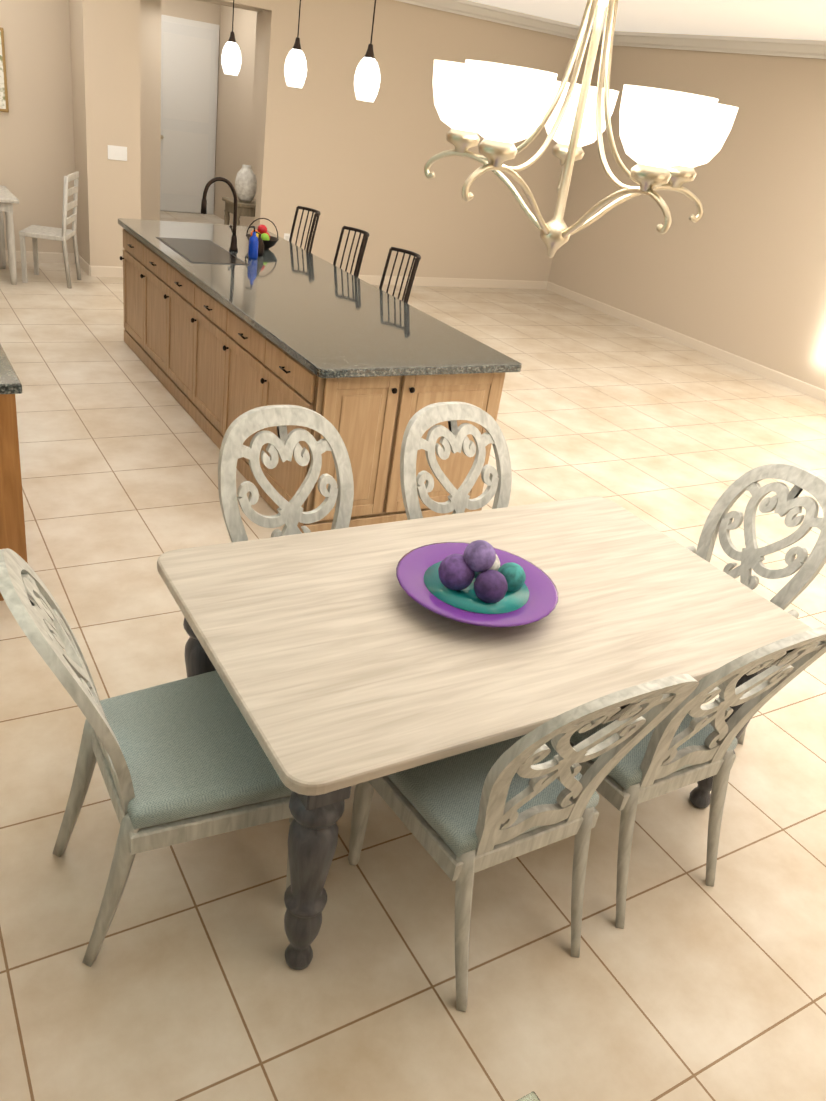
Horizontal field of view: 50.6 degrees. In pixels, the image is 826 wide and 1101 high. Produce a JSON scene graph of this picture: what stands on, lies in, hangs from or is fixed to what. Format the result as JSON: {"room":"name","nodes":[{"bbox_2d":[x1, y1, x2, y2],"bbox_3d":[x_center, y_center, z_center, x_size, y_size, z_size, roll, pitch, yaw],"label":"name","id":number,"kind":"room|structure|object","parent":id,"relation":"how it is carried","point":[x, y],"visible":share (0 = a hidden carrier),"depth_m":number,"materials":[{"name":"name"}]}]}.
{"room":"dining room","nodes":[
{"label":"dining room","id":0,"kind":"room"},
{"bbox_2d":[0,0,77,252],"bbox_3d":[-4.199,-4.240,8.043,2.290,3.000,0.200,-9,32,-30],"label":"wall","id":1,"kind":"structure","parent":0,"point":[37,161],"depth_m":8.37,"materials":[{"name":"beige paint"}]},
{"bbox_2d":[0,27,8,111],"bbox_3d":[-3.910,-4.404,7.976,0.360,0.690,0.028,-9,32,-30],"label":"picture","id":2,"kind":"object","parent":1,"relation":"attached to","point":[4,106],"visible":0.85,"depth_m":8.07,"materials":[{"name":"gold metal"}]},
{"bbox_2d":[69,0,105,275],"bbox_3d":[-3.095,-4.200,8.302,0.150,3.000,0.560,-9,32,-30],"label":"wall","id":3,"kind":"structure","parent":0,"point":[85,36],"depth_m":8.23,"materials":[{"name":"beige paint"}]},
{"bbox_2d":[5,211,825,402],"bbox_3d":[0.109,-1.406,7.109,8.000,0.105,15.700,-9,32,-30],"label":"baseboard","id":4,"kind":"structure","parent":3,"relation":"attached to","point":[810,390],"depth_m":9.94,"materials":[{"name":"beige painted wood"}]},
{"bbox_2d":[161,0,220,139],"bbox_3d":[-3.549,-6.375,12.289,1.590,3.000,0.150,-9,32,-30],"label":"wall","id":5,"kind":"structure","parent":0,"point":[196,10],"depth_m":11.93,"materials":[{"name":"beige paint"}]},
{"bbox_2d":[160,15,219,213],"bbox_3d":[-3.250,-6.136,12.468,0.940,2.500,0.103,-9,32,-30],"label":"hall door","id":6,"kind":"structure","parent":5,"relation":"in","point":[189,65],"depth_m":12.45,"materials":[{"name":"white wood"}]},
{"bbox_2d":[140,0,259,225],"bbox_3d":[-2.832,-5.024,9.946,2.460,3.000,0.150,-9,32,-30],"label":"wall","id":7,"kind":"structure","parent":0,"point":[150,67],"depth_m":9.85,"materials":[{"name":"beige paint"}]},
{"bbox_2d":[214,5,256,225],"bbox_3d":[-2.169,-5.893,11.793,0.150,3.000,2.700,-9,32,-30],"label":"wall","id":8,"kind":"structure","parent":0,"point":[234,119],"depth_m":12.10,"materials":[{"name":"beige paint"}]},
{"bbox_2d":[248,9,265,225],"bbox_3d":[-1.428,-4.784,9.915,0.150,3.000,1.500,-9,32,-30],"label":"wall","id":9,"kind":"structure","parent":0,"point":[259,71],"depth_m":10.27,"materials":[{"name":"beige paint"}]},
{"bbox_2d":[100,0,589,280],"bbox_3d":[-0.400,-4.492,9.673,5.910,3.000,0.150,-9,32,-30],"label":"wall","id":10,"kind":"structure","parent":0,"point":[335,152],"depth_m":9.50,"materials":[{"name":"beige paint"}]},
{"bbox_2d":[395,0,592,42],"bbox_3d":[-0.338,-5.656,8.801,5.760,0.133,0.105,-9,32,-30],"label":"crown molding","id":11,"kind":"structure","parent":10,"relation":"attached to","point":[461,7],"depth_m":9.56,"materials":[{"name":"white wood"}]},
{"bbox_2d":[0,211,825,1100],"bbox_3d":[0.045,-1.362,7.230,8.800,0.100,16.300,-9,32,-30],"label":"floor","id":12,"kind":"structure","parent":0,"point":[684,983],"depth_m":2.67,"materials":[{"name":"tile"}]},
{"bbox_2d":[0,185,18,284],"bbox_3d":[-4.077,-2.891,7.959,0.830,0.750,0.800,-9,32,-30],"label":"table","id":13,"kind":"object","parent":12,"relation":"on","point":[8,198],"visible":1,"depth_m":7.91,"materials":[{"name":"white wood"}]},
{"bbox_2d":[0,392,27,600],"bbox_3d":[-2.027,-0.370,3.647,0.594,0.890,0.912,-9,32,-30],"label":"base cabinet","id":14,"kind":"object","parent":12,"relation":"on","point":[12,530],"depth_m":3.41,"materials":[{"name":"brown wood"}]},
{"bbox_2d":[0,344,21,393],"bbox_3d":[-2.350,-1.160,4.041,0.639,0.040,2.565,-9,32,-30],"label":"countertop","id":15,"kind":"structure","parent":14,"relation":"on","point":[9,380],"depth_m":3.28,"materials":[{"name":"grey stone"}]},
{"bbox_2d":[19,171,80,287],"bbox_3d":[-3.374,-3.011,8.142,0.451,0.992,0.420,5,28,-8],"label":"chair","id":16,"kind":"object","parent":12,"relation":"on","point":[63,234],"visible":1,"depth_m":8.10,"materials":[{"name":"white wood"}]},
{"bbox_2d":[0,548,293,966],"bbox_3d":[-0.662,0.473,2.268,0.700,1.081,0.550,-9,32,-30],"label":"chair","id":17,"kind":"object","parent":12,"relation":"on","point":[183,760],"visible":0.81,"depth_m":2.20,"materials":[{"name":"fabric"}]},
{"bbox_2d":[222,197,255,225],"bbox_3d":[-1.800,-3.573,9.952,0.660,0.740,0.420,-9,32,-30],"label":"console table","id":18,"kind":"object","parent":12,"relation":"on","point":[247,209],"visible":0.12,"depth_m":9.62,"materials":[{"name":"brown wood"}]},
{"bbox_2d":[235,165,256,201],"bbox_3d":[-1.837,-4.037,9.618,0.240,0.370,0.240,-9,32,-30],"label":"ceramic jar","id":19,"kind":"object","parent":18,"relation":"on","point":[245,184],"visible":1,"depth_m":9.54,"materials":[{"name":"beige ceramic"}]},
{"bbox_2d":[218,405,353,541],"bbox_3d":[-0.367,0.137,2.994,0.550,1.081,0.700,-9,32,-30],"label":"dining chair","id":20,"kind":"object","parent":12,"relation":"on","point":[241,429],"visible":0.46,"depth_m":2.99,"materials":[{"name":"wood"}]},
{"bbox_2d":[289,206,320,252],"bbox_3d":[-1.013,-2.048,6.824,0.486,1.182,0.428,-9,32,-30],"label":"bar stool","id":21,"kind":"object","parent":12,"relation":"on","point":[317,214],"visible":0.21,"depth_m":6.73,"materials":[{"name":"grey metal"}]},
{"bbox_2d":[120,225,504,532],"bbox_3d":[-0.912,-1.302,5.753,1.138,0.890,3.562,-9,32,-30],"label":"kitchen island","id":22,"kind":"object","parent":12,"relation":"on","point":[225,326],"depth_m":4.65,"materials":[{"name":"brown wood"}]},
{"bbox_2d":[118,218,521,380],"bbox_3d":[-0.833,-1.714,5.553,1.155,0.040,3.650,-9,32,-30],"label":"island countertop","id":23,"kind":"structure","parent":22,"relation":"on","point":[337,323],"depth_m":4.97,"materials":[{"name":"grey stone"}]},
{"bbox_2d":[200,177,237,251],"bbox_3d":[-1.326,-2.302,5.968,0.272,0.468,0.116,-9,32,-30],"label":"faucet","id":24,"kind":"object","parent":23,"relation":"on","point":[233,246],"depth_m":5.98,"materials":[{"name":"brown metal"}]},
{"bbox_2d":[333,226,369,277],"bbox_3d":[-0.614,-1.675,6.239,0.486,1.182,0.428,-9,32,-30],"label":"bar stool","id":25,"kind":"object","parent":12,"relation":"on","point":[366,235],"visible":0.27,"depth_m":6.15,"materials":[{"name":"grey metal"}]},
{"bbox_2d":[379,247,420,303],"bbox_3d":[-0.265,-1.349,5.727,0.486,1.182,0.428,-9,32,-30],"label":"bar stool","id":26,"kind":"object","parent":12,"relation":"on","point":[411,277],"visible":0.21,"depth_m":5.64,"materials":[{"name":"grey metal"}]},
{"bbox_2d":[400,401,511,519],"bbox_3d":[0.231,0.074,3.294,0.550,1.081,0.700,-9,32,-30],"label":"dining chair","id":27,"kind":"object","parent":12,"relation":"on","point":[454,439],"visible":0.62,"depth_m":3.29,"materials":[{"name":"wood"}]},
{"bbox_2d":[157,496,811,969],"bbox_3d":[0.206,0.476,2.851,1.810,0.770,1.075,-9,32,-30],"label":"dining table","id":28,"kind":"object","parent":12,"relation":"on","point":[341,662],"visible":0.73,"depth_m":2.44,"materials":[{"name":"beige wood"}]},
{"bbox_2d":[396,540,557,626],"bbox_3d":[0.197,0.059,2.591,0.490,0.196,0.490,-9,32,-30],"label":"centerpiece","id":29,"kind":"object","parent":28,"relation":"on","point":[481,583],"visible":1,"depth_m":2.55,"materials":[{"name":"purple ceramic"}]},
{"bbox_2d":[348,674,698,1011],"bbox_3d":[0.255,0.597,2.309,0.550,1.081,0.700,-9,32,-30],"label":"dining chair","id":30,"kind":"object","parent":12,"relation":"on","point":[464,817],"visible":0.94,"depth_m":2.21,"materials":[{"name":"wood"}]},
{"bbox_2d":[516,1091,539,1100],"bbox_3d":[0.211,1.534,1.030,0.640,0.600,1.270,-9,32,-30],"label":"glass side table","id":31,"kind":"object","parent":12,"relation":"on","point":[532,1096],"visible":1,"depth_m":1.50,"materials":[{"name":"glass"}]},
{"bbox_2d":[570,626,825,928],"bbox_3d":[0.742,0.514,2.615,0.550,1.081,0.700,-9,32,-30],"label":"dining chair","id":32,"kind":"object","parent":12,"relation":"on","point":[689,739],"visible":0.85,"depth_m":2.48,"materials":[{"name":"wood"}]},
{"bbox_2d":[686,463,825,744],"bbox_3d":[1.079,0.231,3.253,0.700,1.081,0.586,-9,32,-30],"label":"chair","id":33,"kind":"object","parent":12,"relation":"on","point":[784,501],"visible":0.44,"depth_m":3.21,"materials":[{"name":"wood"}]},
{"bbox_2d":[468,0,825,40],"bbox_3d":[0.479,-4.077,5.798,8.800,0.100,16.300,-9,32,-30],"label":"ceiling","id":34,"kind":"structure","parent":0,"point":[794,19],"depth_m":7.76,"materials":[{"name":"beige paint"}]},
{"bbox_2d":[221,0,241,75],"bbox_3d":[-1.224,-3.815,5.979,0.140,0.996,0.139,-9,32,-30],"label":"pendant light","id":35,"kind":"object","parent":34,"relation":"hanging from","point":[231,59],"visible":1,"depth_m":6.11,"materials":[{"name":"white glass"}]},
{"bbox_2d":[284,0,306,87],"bbox_3d":[-0.662,-3.295,5.163,0.140,0.996,0.139,-9,32,-30],"label":"pendant light","id":36,"kind":"object","parent":34,"relation":"hanging from","point":[295,69],"visible":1,"depth_m":5.29,"materials":[{"name":"white glass"}]},
{"bbox_2d":[354,0,379,101],"bbox_3d":[-0.187,-2.847,4.458,0.140,0.996,0.139,-9,32,-30],"label":"pendant light","id":37,"kind":"object","parent":34,"relation":"hanging from","point":[367,80],"visible":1,"depth_m":4.59,"materials":[{"name":"white glass"}]},
{"bbox_2d":[424,0,737,257],"bbox_3d":[0.442,-1.268,1.908,0.738,1.231,0.717,-9,32,-30],"label":"chandelier","id":38,"kind":"object","parent":34,"relation":"hanging from","point":[673,138],"visible":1,"depth_m":1.96,"materials":[{"name":"white glass"}]},
{"bbox_2d":[548,45,825,389],"bbox_3d":[4.906,-2.183,6.904,0.200,3.000,11.340,-9,32,-30],"label":"wall","id":39,"kind":"structure","parent":0,"point":[738,268],"depth_m":9.09,"materials":[{"name":"beige paint"}]},
{"bbox_2d":[599,30,825,58],"bbox_3d":[4.977,-3.417,6.166,0.105,0.133,11.340,-9,32,-30],"label":"crown molding","id":40,"kind":"structure","parent":39,"relation":"attached to","point":[777,47],"depth_m":8.82,"materials":[{"name":"white wood"}]},
{"bbox_3d":[-2.298,-1.311,3.067,0.200,3.000,12.100,-9,32,-30],"label":"wall","id":41,"kind":"structure","parent":0,"visible":0},
{"bbox_2d":[108,145,126,160],"bbox_3d":[-2.824,-3.798,8.351,0.180,0.125,0.009,-9,32,-30],"label":"switch plate","id":42,"kind":"object","parent":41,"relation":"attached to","point":[117,152],"depth_m":8.35,"materials":[{"name":"white plastic"}]},
{"bbox_2d":[284,233,289,240],"bbox_3d":[-1.383,-3.412,9.579,0.070,0.120,0.008,-9,32,-30],"label":"switch plate","id":43,"kind":"object","parent":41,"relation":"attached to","point":[286,236],"depth_m":9.56,"materials":[{"name":"white plastic"}]}
]}

